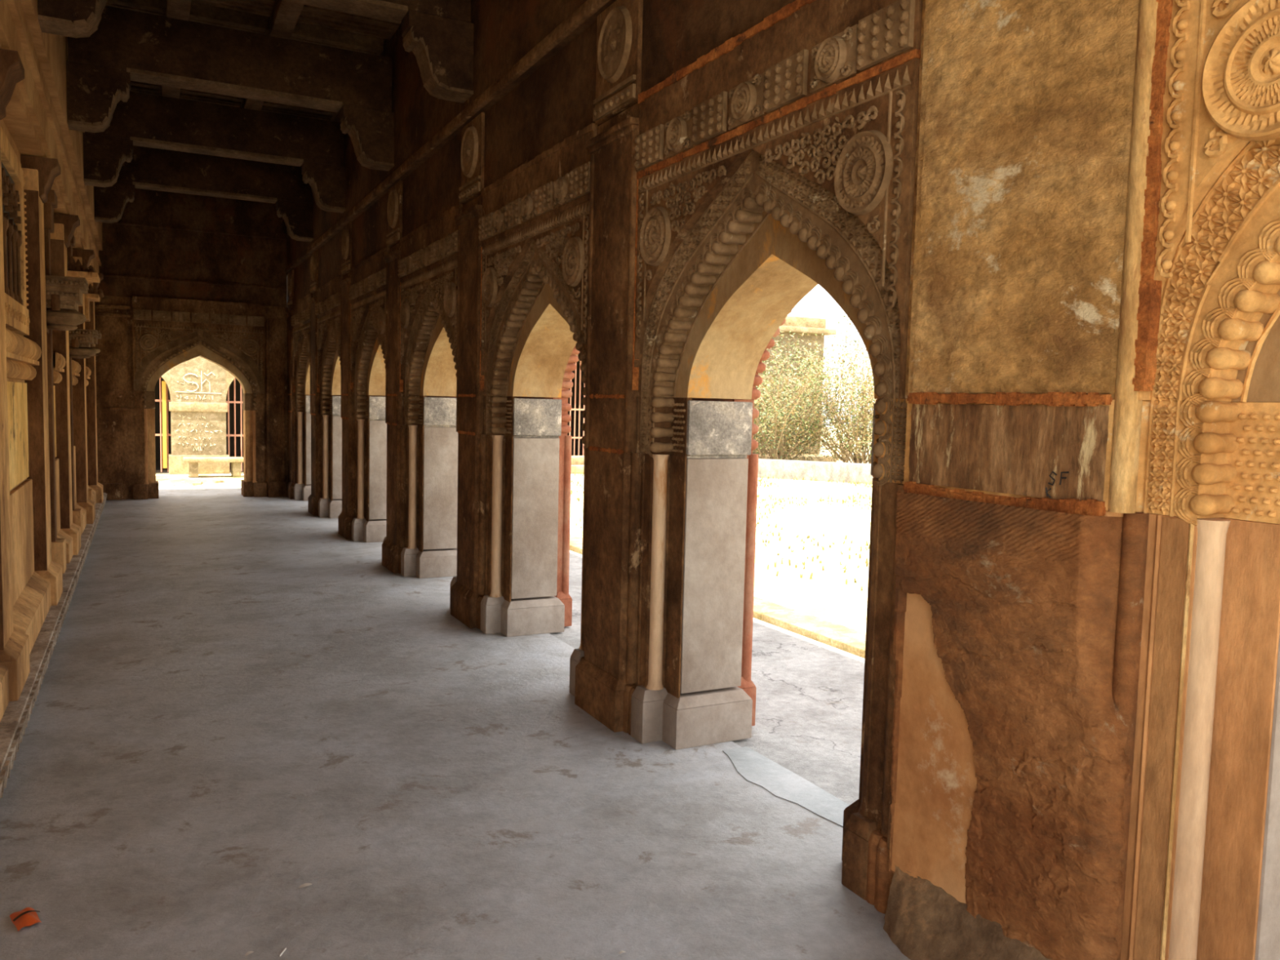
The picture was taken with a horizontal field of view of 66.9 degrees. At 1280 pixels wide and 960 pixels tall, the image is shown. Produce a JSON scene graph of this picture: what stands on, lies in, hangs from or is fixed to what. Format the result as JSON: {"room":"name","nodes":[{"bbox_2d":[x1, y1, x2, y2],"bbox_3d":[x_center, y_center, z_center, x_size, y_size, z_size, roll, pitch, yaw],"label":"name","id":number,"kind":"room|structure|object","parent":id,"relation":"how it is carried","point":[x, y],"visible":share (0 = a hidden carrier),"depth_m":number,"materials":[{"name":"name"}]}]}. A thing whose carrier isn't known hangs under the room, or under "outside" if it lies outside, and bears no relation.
{"room":"mosque","nodes":[
{"label":"mosque","id":0,"kind":"room"},
{"bbox_2d":[0,0,102,491],"bbox_3d":[-4.534,-1.539,6.529,1.110,4.950,15.950,-1,5,-27],"label":"wall","id":1,"kind":"structure","parent":0,"point":[34,123],"depth_m":6.22,"materials":[{"name":"stone"}]},
{"bbox_2d":[0,663,8,721],"bbox_3d":[-2.569,0.386,3.638,0.125,1.550,1.890,-1,5,-27],"label":"wall panel","id":2,"kind":"object","parent":1,"relation":"attached to","point":[4,680],"visible":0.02,"depth_m":4.36,"materials":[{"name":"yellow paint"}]},
{"bbox_2d":[0,125,30,335],"bbox_3d":[-3.591,-1.384,5.521,0.067,1.040,1.280,-1,5,-27],"label":"window","id":3,"kind":"structure","parent":1,"relation":"in","point":[16,312],"depth_m":5.68,"materials":[{"name":"brown stone"}]},
{"bbox_2d":[0,48,30,701],"bbox_3d":[-3.034,-0.451,4.616,0.210,3.045,0.540,-1,5,-27],"label":"pilaster","id":4,"kind":"object","parent":1,"relation":"attached to","point":[14,645],"visible":0.87,"depth_m":4.62,"materials":[{"name":"beige stone"}]},
{"bbox_2d":[5,328,41,380],"bbox_3d":[-3.599,-0.713,5.593,0.100,0.250,1.890,-1,5,-27],"label":"crown molding","id":5,"kind":"structure","parent":1,"relation":"attached to","point":[22,353],"depth_m":5.56,"materials":[{"name":"beige stone"}]},
{"bbox_2d":[7,381,50,653],"bbox_3d":[-3.610,0.204,5.670,0.125,1.550,1.890,-1,5,-27],"label":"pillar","id":6,"kind":"structure","parent":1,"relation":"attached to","point":[31,593],"depth_m":5.87,"materials":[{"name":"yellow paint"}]},
{"bbox_2d":[20,154,62,605],"bbox_3d":[-4.075,-0.632,6.647,0.210,3.045,0.540,-1,5,-27],"label":"pilaster","id":7,"kind":"object","parent":1,"relation":"attached to","point":[40,172],"visible":0.7,"depth_m":6.47,"materials":[{"name":"beige stone"}]},
{"bbox_2d":[43,190,66,573],"bbox_3d":[-4.652,-0.725,7.674,0.120,3.045,0.280,-1,5,-27],"label":"pilaster","id":8,"kind":"object","parent":1,"relation":"attached to","point":[58,544],"visible":0.49,"depth_m":7.63,"materials":[{"name":"red stone"}]},
{"bbox_2d":[53,352,66,383],"bbox_3d":[-4.952,-0.948,8.233,0.100,0.250,0.540,-1,5,-27],"label":"crown molding","id":9,"kind":"structure","parent":1,"relation":"attached to","point":[59,361],"depth_m":8.01,"materials":[{"name":"beige stone"}]},
{"bbox_2d":[53,385,72,563],"bbox_3d":[-4.963,-0.031,8.309,0.125,1.550,0.540,-1,5,-27],"label":"wall panel","id":10,"kind":"object","parent":1,"relation":"attached to","point":[60,534],"visible":0.42,"depth_m":8.36,"materials":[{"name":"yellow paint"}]},
{"bbox_2d":[49,213,80,555],"bbox_3d":[-5.121,-0.814,8.688,0.210,3.045,0.540,-1,5,-27],"label":"pilaster","id":11,"kind":"object","parent":1,"relation":"attached to","point":[64,224],"visible":0.7,"depth_m":8.51,"materials":[{"name":"beige stone"}]},
{"bbox_2d":[44,275,88,333],"bbox_3d":[-4.453,-1.338,7.457,0.351,0.410,0.492,-1,5,-27],"label":"bracket","id":12,"kind":"object","parent":1,"relation":"attached to","point":[64,295],"visible":0.76,"depth_m":7.31,"materials":[{"name":"stone"}]},
{"bbox_2d":[45,308,86,330],"bbox_3d":[-4.462,-1.232,7.467,0.342,0.156,0.336,-1,5,-27],"label":"pendant","id":13,"kind":"object","parent":12,"relation":"attached to","point":[64,319],"depth_m":7.37,"materials":[{"name":"stone"}]},
{"bbox_2d":[44,275,88,311],"bbox_3d":[-4.440,-1.426,7.460,0.322,0.234,0.484,-1,5,-27],"label":"shelf","id":14,"kind":"object","parent":12,"relation":"attached to","point":[63,293],"depth_m":7.28,"materials":[{"name":"stone"}]},
{"bbox_2d":[37,0,106,38],"bbox_3d":[-3.168,-2.779,5.512,0.430,0.458,0.224,-1,5,-27],"label":"bracket","id":15,"kind":"object","parent":1,"relation":"attached to","point":[76,19],"visible":1,"depth_m":5.43,"materials":[{"name":"stone"}]},
{"bbox_2d":[66,235,82,535],"bbox_3d":[-5.697,-0.907,9.714,0.120,3.045,0.280,-1,5,-27],"label":"pilaster","id":16,"kind":"object","parent":1,"relation":"attached to","point":[77,513],"visible":0.34,"depth_m":9.70,"materials":[{"name":"red stone"}]},
{"bbox_2d":[71,360,80,385],"bbox_3d":[-5.929,-1.118,10.140,0.100,0.250,0.840,-1,5,-27],"label":"crown molding","id":17,"kind":"structure","parent":1,"relation":"attached to","point":[76,366],"depth_m":9.99,"materials":[{"name":"beige stone"}]},
{"bbox_2d":[73,445,86,533],"bbox_3d":[-5.940,-0.202,10.216,0.125,1.550,0.840,-1,5,-27],"label":"wall panel","id":18,"kind":"object","parent":1,"relation":"attached to","point":[77,505],"visible":0.27,"depth_m":10.39,"materials":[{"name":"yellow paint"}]},
{"bbox_2d":[66,255,99,306],"bbox_3d":[-5.523,-1.967,9.562,0.320,0.470,0.500,-1,5,-27],"label":"canopy","id":19,"kind":"object","parent":1,"relation":"attached to","point":[76,269],"visible":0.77,"depth_m":9.38,"materials":[{"name":"beige stone"}]},
{"bbox_2d":[71,248,94,524],"bbox_3d":[-6.155,-0.997,10.734,0.235,3.045,0.540,-1,5,-27],"label":"pilaster","id":20,"kind":"object","parent":1,"relation":"attached to","point":[79,390],"visible":0.48,"depth_m":10.58,"materials":[{"name":"beige stone"}]},
{"bbox_2d":[68,328,98,358],"bbox_3d":[-5.543,-1.331,9.571,0.328,0.300,0.372,-1,5,-27],"label":"bracket","id":21,"kind":"object","parent":1,"relation":"attached to","point":[80,340],"visible":0.77,"depth_m":9.46,"materials":[{"name":"stone"}]},
{"bbox_2d":[68,346,97,358],"bbox_3d":[-5.550,-1.258,9.578,0.318,0.112,0.313,-1,5,-27],"label":"pendant","id":22,"kind":"object","parent":21,"relation":"attached to","point":[75,352],"depth_m":9.49,"materials":[{"name":"stone"}]},
{"bbox_2d":[68,328,98,347],"bbox_3d":[-5.531,-1.397,9.575,0.302,0.168,0.364,-1,5,-27],"label":"shelf","id":23,"kind":"object","parent":21,"relation":"attached to","point":[77,338],"depth_m":9.44,"materials":[{"name":"stone"}]},
{"bbox_2d":[84,284,104,321],"bbox_3d":[-6.606,-2.153,11.640,0.288,0.470,0.500,-1,5,-27],"label":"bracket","id":24,"kind":"object","parent":1,"relation":"attached to","point":[93,295],"visible":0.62,"depth_m":11.47,"materials":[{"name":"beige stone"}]},
{"bbox_2d":[84,272,103,502],"bbox_3d":[-7.196,-1.179,12.777,0.245,3.045,0.540,-1,5,-27],"label":"pilaster","id":25,"kind":"object","parent":1,"relation":"attached to","point":[91,424],"visible":0.38,"depth_m":12.62,"materials":[{"name":"beige stone"}]},
{"bbox_2d":[66,61,130,133],"bbox_3d":[-4.213,-2.961,7.552,0.430,0.458,0.224,-1,5,-27],"label":"bracket","id":26,"kind":"object","parent":1,"relation":"attached to","point":[94,92],"visible":1,"depth_m":7.45,"materials":[{"name":"stone"}]},
{"bbox_2d":[82,133,133,187],"bbox_3d":[-5.250,-3.141,9.575,0.430,0.458,0.224,-1,5,-27],"label":"bracket","id":27,"kind":"object","parent":1,"relation":"attached to","point":[104,156],"visible":1,"depth_m":9.47,"materials":[{"name":"stone"}]},
{"bbox_2d":[93,182,134,222],"bbox_3d":[-6.291,-3.323,11.607,0.430,0.458,0.224,-1,5,-27],"label":"bracket","id":28,"kind":"object","parent":1,"relation":"attached to","point":[109,202],"visible":0.98,"depth_m":11.51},
{"bbox_2d":[116,145,311,203],"bbox_3d":[-5.372,-3.788,12.036,2.440,0.472,0.240,-1,5,-27],"label":"ceiling beam","id":29,"kind":"structure","parent":1,"relation":"attached to","point":[149,168],"depth_m":11.97,"materials":[{"name":"stone"}]},
{"bbox_2d":[84,91,344,166],"bbox_3d":[-4.331,-3.607,10.004,2.440,0.472,0.240,-1,5,-27],"label":"ceiling beam","id":30,"kind":"structure","parent":1,"relation":"attached to","point":[148,120],"depth_m":9.93,"materials":[{"name":"stone"}]},
{"bbox_2d":[67,5,391,112],"bbox_3d":[-3.294,-3.426,7.982,2.440,0.472,0.240,-1,5,-27],"label":"ceiling beam","id":31,"kind":"structure","parent":1,"relation":"attached to","point":[154,49],"depth_m":7.87,"materials":[{"name":"stone"}]},
{"bbox_2d":[244,28,269,111],"bbox_3d":[-3.543,-3.815,9.105,0.160,0.140,2.050,-1,5,-27],"label":"joist","id":32,"kind":"object","parent":31,"relation":"on","point":[254,104],"visible":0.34,"depth_m":9.82,"materials":[{"name":"brown stone"}]},
{"bbox_2d":[284,0,471,22],"bbox_3d":[-2.249,-3.244,5.941,2.440,0.472,0.240,-1,5,-27],"label":"ceiling beam","id":33,"kind":"structure","parent":1,"relation":"attached to","point":[393,11],"depth_m":6.25,"materials":[{"name":"stone"}]},
{"bbox_2d":[166,0,191,21],"bbox_3d":[-3.179,-3.624,6.727,0.160,0.140,2.070,-1,5,-27],"label":"joist","id":34,"kind":"object","parent":33,"relation":"on","point":[175,9],"visible":1,"depth_m":7.45,"materials":[{"name":"brown stone"}]},
{"bbox_2d":[269,0,304,39],"bbox_3d":[-2.502,-3.634,7.073,0.160,0.140,2.070,-1,5,-27],"label":"joist","id":35,"kind":"object","parent":33,"relation":"on","point":[285,15],"visible":1,"depth_m":7.61,"materials":[{"name":"brown stone"}]},
{"bbox_2d":[94,188,286,500],"bbox_3d":[-7.169,-2.207,14.384,3.585,4.950,0.590,-1,5,-27],"label":"wall","id":36,"kind":"structure","parent":0,"point":[170,245],"depth_m":14.13,"materials":[{"name":"stone"}]},
{"bbox_2d":[133,390,159,499],"bbox_3d":[-7.382,-0.532,14.456,0.335,1.590,0.615,-1,5,-27],"label":"door frame","id":37,"kind":"structure","parent":36,"relation":"attached to","point":[145,486],"depth_m":14.22,"materials":[{"name":"brown stone"}]},
{"bbox_2d":[132,320,265,394],"bbox_3d":[-6.667,-1.830,14.673,1.800,1.033,0.633,-1,5,-27],"label":"pointed arch","id":38,"kind":"object","parent":37,"relation":"on","point":[158,347],"visible":1,"depth_m":14.44,"materials":[{"name":"brown stone"}]},
{"bbox_2d":[132,295,264,327],"bbox_3d":[-6.645,-2.513,14.609,1.790,0.351,0.619,-1,5,-27],"label":"carved frieze","id":39,"kind":"object","parent":38,"relation":"on","point":[145,308],"visible":1,"depth_m":14.34,"materials":[{"name":"brown stone"}]},
{"bbox_2d":[264,306,289,497],"bbox_3d":[-5.699,-1.221,15.203,0.400,2.930,0.630,-1,5,-27],"label":"pilaster","id":40,"kind":"structure","parent":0,"point":[277,455],"depth_m":14.94,"materials":[{"name":"brown stone"}]},
{"bbox_2d":[240,393,266,497],"bbox_3d":[-6.042,-0.553,15.140,0.335,1.590,0.615,-1,5,-27],"label":"door frame","id":41,"kind":"structure","parent":40,"relation":"attached to","point":[254,484],"depth_m":14.93,"materials":[{"name":"brown stone"}]},
{"bbox_2d":[0,488,910,959],"bbox_3d":[-2.083,1.180,5.012,4.020,0.120,24.600,-1,5,-27],"label":"floor","id":42,"kind":"structure","parent":0,"point":[238,706],"depth_m":3.81,"materials":[{"name":"concrete"}]},
{"bbox_2d":[0,723,22,798],"bbox_3d":[-2.133,1.225,2.905,0.212,0.110,2.880,-1,5,-27],"label":"kerb","id":43,"kind":"object","parent":42,"relation":"on","point":[10,734],"visible":1,"depth_m":3.96,"materials":[{"name":"grey stone"}]},
{"bbox_2d":[9,907,41,931],"bbox_3d":[-1.800,1.280,2.841,0.110,0.025,0.075,5,6,40],"label":"wrapper","id":44,"kind":"object","parent":42,"relation":"on","point":[26,917],"visible":1,"depth_m":2.83,"materials":[{"name":"orange plastic"}]},
{"bbox_2d":[0,631,56,742],"bbox_3d":[-3.213,1.037,5.012,0.212,0.110,1.830,-1,5,-27],"label":"kerb","id":45,"kind":"object","parent":42,"relation":"on","point":[19,711],"visible":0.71,"depth_m":4.84,"materials":[{"name":"grey stone"}]},
{"bbox_2d":[40,578,75,645],"bbox_3d":[-4.054,0.890,6.653,0.212,0.110,1.830,-1,5,-27],"label":"kerb","id":46,"kind":"object","parent":42,"relation":"on","point":[54,620],"visible":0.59,"depth_m":6.42,"materials":[{"name":"grey stone"}]},
{"bbox_2d":[62,542,88,591],"bbox_3d":[-4.929,0.738,8.361,0.212,0.110,1.980,-1,5,-27],"label":"kerb","id":47,"kind":"object","parent":42,"relation":"on","point":[73,570],"visible":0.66,"depth_m":8.13,"materials":[{"name":"grey stone"}]},
{"bbox_2d":[80,519,97,553],"bbox_3d":[-5.838,0.580,10.136,0.212,0.110,1.980,-1,5,-27],"label":"kerb","id":48,"kind":"object","parent":42,"relation":"on","point":[86,537],"visible":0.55,"depth_m":9.96,"materials":[{"name":"grey stone"}]},
{"bbox_2d":[285,306,311,501],"bbox_3d":[-5.098,-1.192,15.006,0.680,2.930,1.120,-1,5,-27],"label":"stone pier","id":49,"kind":"object","parent":42,"relation":"on","point":[299,484],"visible":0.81,"depth_m":14.63,"materials":[{"name":"brown stone"}]},
{"bbox_2d":[307,292,342,518],"bbox_3d":[-4.057,-1.010,12.975,0.680,2.930,1.120,-1,5,-27],"label":"stone pier","id":50,"kind":"object","parent":42,"relation":"on","point":[325,500],"visible":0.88,"depth_m":12.59,"materials":[{"name":"brown stone"}]},
{"bbox_2d":[292,319,310,395],"bbox_3d":[-4.564,-1.723,13.942,0.633,1.033,1.800,-1,5,-27],"label":"pointed arch","id":51,"kind":"object","parent":50,"relation":"on","point":[301,331],"visible":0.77,"depth_m":14.30,"materials":[{"name":"brown stone"}]},
{"bbox_2d":[291,293,312,326],"bbox_3d":[-4.559,-2.407,13.883,0.619,0.351,1.790,-1,5,-27],"label":"carved frieze","id":52,"kind":"object","parent":51,"relation":"on","point":[301,308],"visible":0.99,"depth_m":13.70,"materials":[{"name":"brown stone"}]},
{"bbox_2d":[337,272,386,542],"bbox_3d":[-3.016,-0.829,10.943,0.680,2.930,1.120,-1,5,-27],"label":"stone pier","id":53,"kind":"object","parent":42,"relation":"on","point":[362,516],"visible":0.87,"depth_m":10.56,"materials":[{"name":"brown stone"}]},
{"bbox_2d":[316,305,341,395],"bbox_3d":[-3.523,-1.542,11.910,0.633,1.033,1.800,-1,5,-27],"label":"pointed arch","id":54,"kind":"object","parent":53,"relation":"on","point":[329,322],"visible":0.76,"depth_m":12.24,"materials":[{"name":"brown stone"}]},
{"bbox_2d":[315,274,344,315],"bbox_3d":[-3.518,-2.226,11.852,0.619,0.351,1.790,-1,5,-27],"label":"carved frieze","id":55,"kind":"object","parent":54,"relation":"on","point":[329,295],"visible":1,"depth_m":11.65,"materials":[{"name":"brown stone"}]},
{"bbox_2d":[382,243,457,578],"bbox_3d":[-1.975,-0.648,8.911,0.680,2.930,1.120,-1,5,-27],"label":"stone pier","id":56,"kind":"object","parent":42,"relation":"on","point":[420,540],"visible":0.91,"depth_m":8.53,"materials":[{"name":"brown stone"}]},
{"bbox_2d":[350,284,386,395],"bbox_3d":[-2.482,-1.361,9.879,0.633,1.033,1.800,-1,5,-27],"label":"pointed arch","id":57,"kind":"object","parent":56,"relation":"on","point":[368,311],"visible":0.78,"depth_m":10.19,"materials":[{"name":"brown stone"}]},
{"bbox_2d":[348,246,390,300],"bbox_3d":[-2.477,-2.045,9.820,0.619,0.351,1.790,-1,5,-27],"label":"carved frieze","id":58,"kind":"object","parent":57,"relation":"on","point":[369,275],"visible":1,"depth_m":9.62,"materials":[{"name":"brown stone"}]},
{"bbox_2d":[449,195,572,636],"bbox_3d":[-0.934,-0.466,6.880,0.680,2.930,1.120,-1,5,-27],"label":"stone pier","id":59,"kind":"object","parent":42,"relation":"on","point":[512,579],"visible":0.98,"depth_m":6.52,"materials":[{"name":"brown stone"}]},
{"bbox_2d":[400,253,457,396],"bbox_3d":[-1.441,-1.179,7.847,0.633,1.033,1.800,-1,5,-27],"label":"pointed arch","id":60,"kind":"object","parent":59,"relation":"on","point":[428,295],"visible":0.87,"depth_m":8.13,"materials":[{"name":"brown stone"}]},
{"bbox_2d":[397,203,462,278],"bbox_3d":[-1.436,-1.863,7.788,0.619,0.351,1.790,-1,5,-27],"label":"carved frieze","id":61,"kind":"object","parent":60,"relation":"on","point":[434,241],"visible":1,"depth_m":7.53,"materials":[{"name":"brown stone"}]},
{"bbox_2d":[480,194,590,398],"bbox_3d":[-0.400,-0.998,5.815,0.633,1.033,1.800,-1,5,-27],"label":"pointed arch","id":62,"kind":"object","parent":59,"relation":"on","point":[535,273],"visible":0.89,"depth_m":6.01,"materials":[{"name":"brown stone"}]},
{"bbox_2d":[478,123,597,241],"bbox_3d":[-0.395,-1.682,5.757,0.619,0.351,1.790,-1,5,-27],"label":"carved frieze","id":63,"kind":"object","parent":62,"relation":"on","point":[557,177],"visible":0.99,"depth_m":5.46,"materials":[{"name":"brown stone"}]},
{"bbox_2d":[568,103,759,749],"bbox_3d":[0.107,-0.285,4.848,0.680,2.930,1.120,-1,5,-27],"label":"stone pier","id":64,"kind":"object","parent":42,"relation":"on","point":[664,654],"visible":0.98,"depth_m":4.50,"materials":[{"name":"brown stone"}]},
{"bbox_2d":[632,48,920,402],"bbox_3d":[0.641,-0.817,3.784,0.633,1.033,1.800,-1,5,-27],"label":"pointed arch","id":65,"kind":"object","parent":64,"relation":"on","point":[735,228],"visible":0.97,"depth_m":3.61,"materials":[{"name":"brown stone"}]},
{"bbox_2d":[634,0,922,171],"bbox_3d":[0.646,-1.500,3.725,0.619,0.351,1.790,-1,5,-27],"label":"carved frieze","id":66,"kind":"object","parent":65,"relation":"on","point":[804,48],"visible":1,"depth_m":3.44,"materials":[{"name":"brown stone"}]},
{"bbox_2d":[722,746,849,826],"bbox_3d":[0.628,1.268,3.940,0.230,0.009,1.020,-1,5,-27],"label":"cement patch","id":67,"kind":"object","parent":42,"relation":"on","point":[757,769],"visible":0.81,"depth_m":4.00,"materials":[{"name":"concrete"}]},
{"bbox_2d":[841,0,1279,959],"bbox_3d":[1.186,-0.092,2.682,0.735,2.930,1.395,-1,5,-27],"label":"stone pier","id":68,"kind":"object","parent":42,"relation":"on","point":[1070,735],"visible":0.99,"depth_m":2.37,"materials":[{"name":"brown stone"}]},
{"bbox_2d":[1137,0,1279,406],"bbox_3d":[1.807,-0.613,1.508,0.633,1.033,1.800,-1,5,-27],"label":"pointed arch","id":69,"kind":"object","parent":68,"relation":"on","point":[1217,255],"visible":1,"depth_m":2.07,"materials":[{"name":"stone"}]},
{"bbox_2d":[155,426,871,633],"bbox_3d":[-11.404,-0.350,22.305,120.000,0.150,110.000,-1,5,-27],"label":"ground","id":70,"kind":"structure","parent":0,"point":[827,597],"depth_m":11.58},
{"bbox_2d":[158,478,202,486],"bbox_3d":[-8.009,0.033,16.855,0.734,0.085,0.825,-1,5,-27],"label":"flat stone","id":71,"kind":"object","parent":70,"relation":"on","point":[172,482],"visible":0.95,"depth_m":16.63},
{"bbox_2d":[182,457,243,477],"bbox_3d":[-8.161,-0.250,18.565,1.070,0.360,0.500,-1,5,-27],"label":"stone bench","id":72,"kind":"object","parent":70,"relation":"on","point":[193,462],"visible":0.93,"depth_m":18.37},
{"bbox_2d":[154,315,836,474],"bbox_3d":[-5.947,-2.296,22.447,22.900,3.990,5.600,-1,5,-27],"label":"arcaded building","id":73,"kind":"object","parent":70,"relation":"on","point":[198,387],"visible":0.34,"depth_m":19.31,"materials":[{"name":"beige stone"}]},
{"bbox_2d":[155,377,171,471],"bbox_3d":[-9.795,-1.175,18.736,1.300,2.060,0.096,-1,5,-27],"label":"iron grille","id":74,"kind":"object","parent":73,"relation":"attached to","point":[165,402],"visible":0.19,"depth_m":18.97,"materials":[{"name":"brown"}]},
{"bbox_2d":[226,378,243,471],"bbox_3d":[-7.771,-1.209,19.806,1.300,2.060,0.032,-1,5,-27],"label":"iron grille","id":75,"kind":"object","parent":73,"relation":"attached to","point":[228,402],"visible":0.19,"depth_m":19.58,"materials":[{"name":"brown"}]},
{"bbox_2d":[568,360,585,455],"bbox_3d":[-1.647,-1.611,22.909,1.300,2.680,0.032,-1,5,-27],"label":"iron grille","id":76,"kind":"object","parent":73,"relation":"attached to","point":[572,409],"visible":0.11,"depth_m":22.98,"materials":[{"name":"brown"}]},
{"bbox_2d":[569,534,582,554],"bbox_3d":[-0.737,0.715,10.737,0.340,0.093,1.453,-1,5,-27],"label":"kerb","id":77,"kind":"object","parent":70,"relation":"on","point":[575,543],"visible":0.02,"depth_m":10.45,"materials":[{"name":"yellow stone"}]},
{"bbox_2d":[570,472,872,591],"bbox_3d":[3.365,0.392,15.855,11.559,0.090,16.034,-1,5,-27],"label":"dry grass","id":78,"kind":"structure","parent":70,"relation":"on","point":[855,483],"depth_m":14.31,"materials":[{"name":"yellow"}]},
{"bbox_2d":[753,595,795,620],"bbox_3d":[0.646,0.960,8.033,0.335,0.085,1.704,-1,5,-27],"label":"kerb","id":79,"kind":"object","parent":70,"relation":"on","point":[761,606],"visible":0.19,"depth_m":7.38,"materials":[{"name":"yellow stone"}]},
{"bbox_2d":[752,323,872,462],"bbox_3d":[3.391,-2.123,23.176,4.606,3.975,5.593,0,5,-19],"label":"tree","id":80,"kind":"object","parent":70,"relation":"on","point":[788,436],"visible":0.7,"depth_m":22.82,"materials":[{"name":"green plant"}]},
{"bbox_2d":[760,610,866,657],"bbox_3d":[1.368,1.085,6.620,0.331,0.088,1.440,-1,5,-27],"label":"kerb","id":81,"kind":"object","parent":70,"relation":"on","point":[851,641],"visible":0.45,"depth_m":6.71,"materials":[{"name":"yellow stone"}]},
{"bbox_2d":[757,458,872,484],"bbox_3d":[3.922,-0.183,21.550,4.600,0.450,0.360,3,5,25],"label":"wall","id":82,"kind":"structure","parent":70,"relation":"on","point":[822,471],"depth_m":21.38,"materials":[{"name":"stone"}]},
{"bbox_2d":[764,319,875,463],"bbox_3d":[5.327,-1.995,23.453,4.681,3.770,5.616,0,5,-17],"label":"tree","id":83,"kind":"object","parent":70,"relation":"on","point":[861,419],"visible":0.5,"depth_m":22.89,"materials":[{"name":"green plant"}]},
{"bbox_2d":[788,300,873,461],"bbox_3d":[6.670,-3.505,29.420,6.130,5.928,8.042,0,5,-21],"label":"feathery tree","id":84,"kind":"object","parent":70,"relation":"on","point":[843,316],"visible":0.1,"depth_m":30.10,"materials":[{"name":"green plant"}]},
{"bbox_2d":[286,0,795,307],"bbox_3d":[-0.049,-2.787,5.052,0.615,2.020,23.450,-1,5,-27],"label":"wall","id":85,"kind":"structure","parent":0,"point":[553,100],"depth_m":5.99,"materials":[{"name":"stone"}]},
{"bbox_2d":[286,269,293,306],"bbox_3d":[-5.319,-2.912,14.734,0.053,0.520,0.460,-1,5,-27],"label":"panel","id":86,"kind":"object","parent":85,"relation":"attached to","point":[291,275],"visible":1,"depth_m":14.61,"materials":[{"name":"brown stone"}]},
{"bbox_2d":[275,200,313,241],"bbox_3d":[-4.470,-3.350,12.537,0.430,0.458,0.224,-1,5,-27],"label":"bracket","id":87,"kind":"object","parent":85,"relation":"attached to","point":[298,217],"visible":1,"depth_m":12.47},
{"bbox_2d":[309,249,318,293],"bbox_3d":[-4.280,-2.731,12.707,0.053,0.520,0.460,-1,5,-27],"label":"panel","id":88,"kind":"object","parent":85,"relation":"attached to","point":[314,255],"visible":1,"depth_m":12.59,"materials":[{"name":"brown stone"}]},
{"bbox_2d":[301,161,346,213],"bbox_3d":[-3.429,-3.169,10.505,0.430,0.458,0.224,-1,5,-27],"label":"bracket","id":89,"kind":"object","parent":85,"relation":"attached to","point":[327,183],"visible":1,"depth_m":10.44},
{"bbox_2d":[340,221,352,275],"bbox_3d":[-3.240,-2.549,10.675,0.053,0.520,0.460,-1,5,-27],"label":"panel","id":90,"kind":"object","parent":85,"relation":"attached to","point":[347,235],"visible":0.98,"depth_m":10.56,"materials":[{"name":"brown stone"}]},
{"bbox_2d":[339,104,394,171],"bbox_3d":[-2.393,-2.988,8.483,0.430,0.458,0.224,-1,5,-27],"label":"bracket","id":91,"kind":"object","parent":85,"relation":"attached to","point":[371,131],"visible":1,"depth_m":8.42,"materials":[{"name":"stone"}]},
{"bbox_2d":[386,180,402,247],"bbox_3d":[-2.199,-2.368,8.643,0.053,0.520,0.460,-1,5,-27],"label":"panel","id":92,"kind":"object","parent":85,"relation":"attached to","point":[394,208],"visible":1,"depth_m":8.55,"materials":[{"name":"brown stone"}]},
{"bbox_2d":[401,10,474,102],"bbox_3d":[-1.347,-2.806,6.442,0.430,0.458,0.224,-1,5,-27],"label":"bracket","id":93,"kind":"object","parent":85,"relation":"attached to","point":[442,47],"visible":1,"depth_m":6.38,"materials":[{"name":"stone"}]},
{"bbox_2d":[284,0,609,272],"bbox_3d":[-1.595,-2.555,7.380,0.035,0.075,16.950,-1,5,-27],"label":"trim","id":94,"kind":"structure","parent":85,"relation":"attached to","point":[589,7],"depth_m":6.25,"materials":[{"name":"brown stone"}]},
{"bbox_2d":[458,112,484,204],"bbox_3d":[-1.157,-2.187,6.612,0.053,0.520,0.460,-1,5,-27],"label":"panel","id":95,"kind":"object","parent":85,"relation":"attached to","point":[473,135],"visible":1,"depth_m":6.54,"materials":[{"name":"brown stone"}]},
{"bbox_2d":[592,0,643,124],"bbox_3d":[-0.116,-2.005,4.580,0.053,0.520,0.460,-1,5,-27],"label":"panel","id":96,"kind":"object","parent":85,"relation":"attached to","point":[619,26],"visible":1,"depth_m":4.53,"materials":[{"name":"brown stone"}]},
{"bbox_2d":[453,550,864,804],"bbox_3d":[-0.573,0.983,8.248,1.620,0.128,29.000,-1,5,-27],"label":"pavement","id":97,"kind":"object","parent":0,"point":[810,692],"visible":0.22,"depth_m":5.18,"materials":[{"name":"grey concrete"}]},
{"bbox_3d":[-1.407,-3.679,4.276,2.485,0.190,23.450,-1,5,-27],"label":"ceiling","id":98,"kind":"structure","parent":0,"visible":0},
{"bbox_2d":[129,80,337,121],"bbox_3d":[-4.486,-4.053,10.284,2.400,0.123,0.448,-1,5,-27],"label":"ceiling slab","id":99,"kind":"structure","parent":98,"relation":"attached to","point":[137,86],"depth_m":10.24,"materials":[{"name":"brown stone"}]},
{"bbox_2d":[105,0,383,55],"bbox_3d":[-3.436,-3.870,8.235,2.400,0.123,0.388,-1,5,-27],"label":"ceiling slab","id":100,"kind":"structure","parent":98,"relation":"attached to","point":[199,13],"depth_m":8.14,"materials":[{"name":"brown stone"}]},
{"bbox_2d":[191,0,401,39],"bbox_3d":[-3.051,-3.803,7.483,2.400,0.123,0.787,-1,5,-27],"label":"ceiling","id":101,"kind":"structure","parent":98,"relation":"attached to","point":[309,15],"depth_m":7.92,"materials":[{"name":"brown stone"}]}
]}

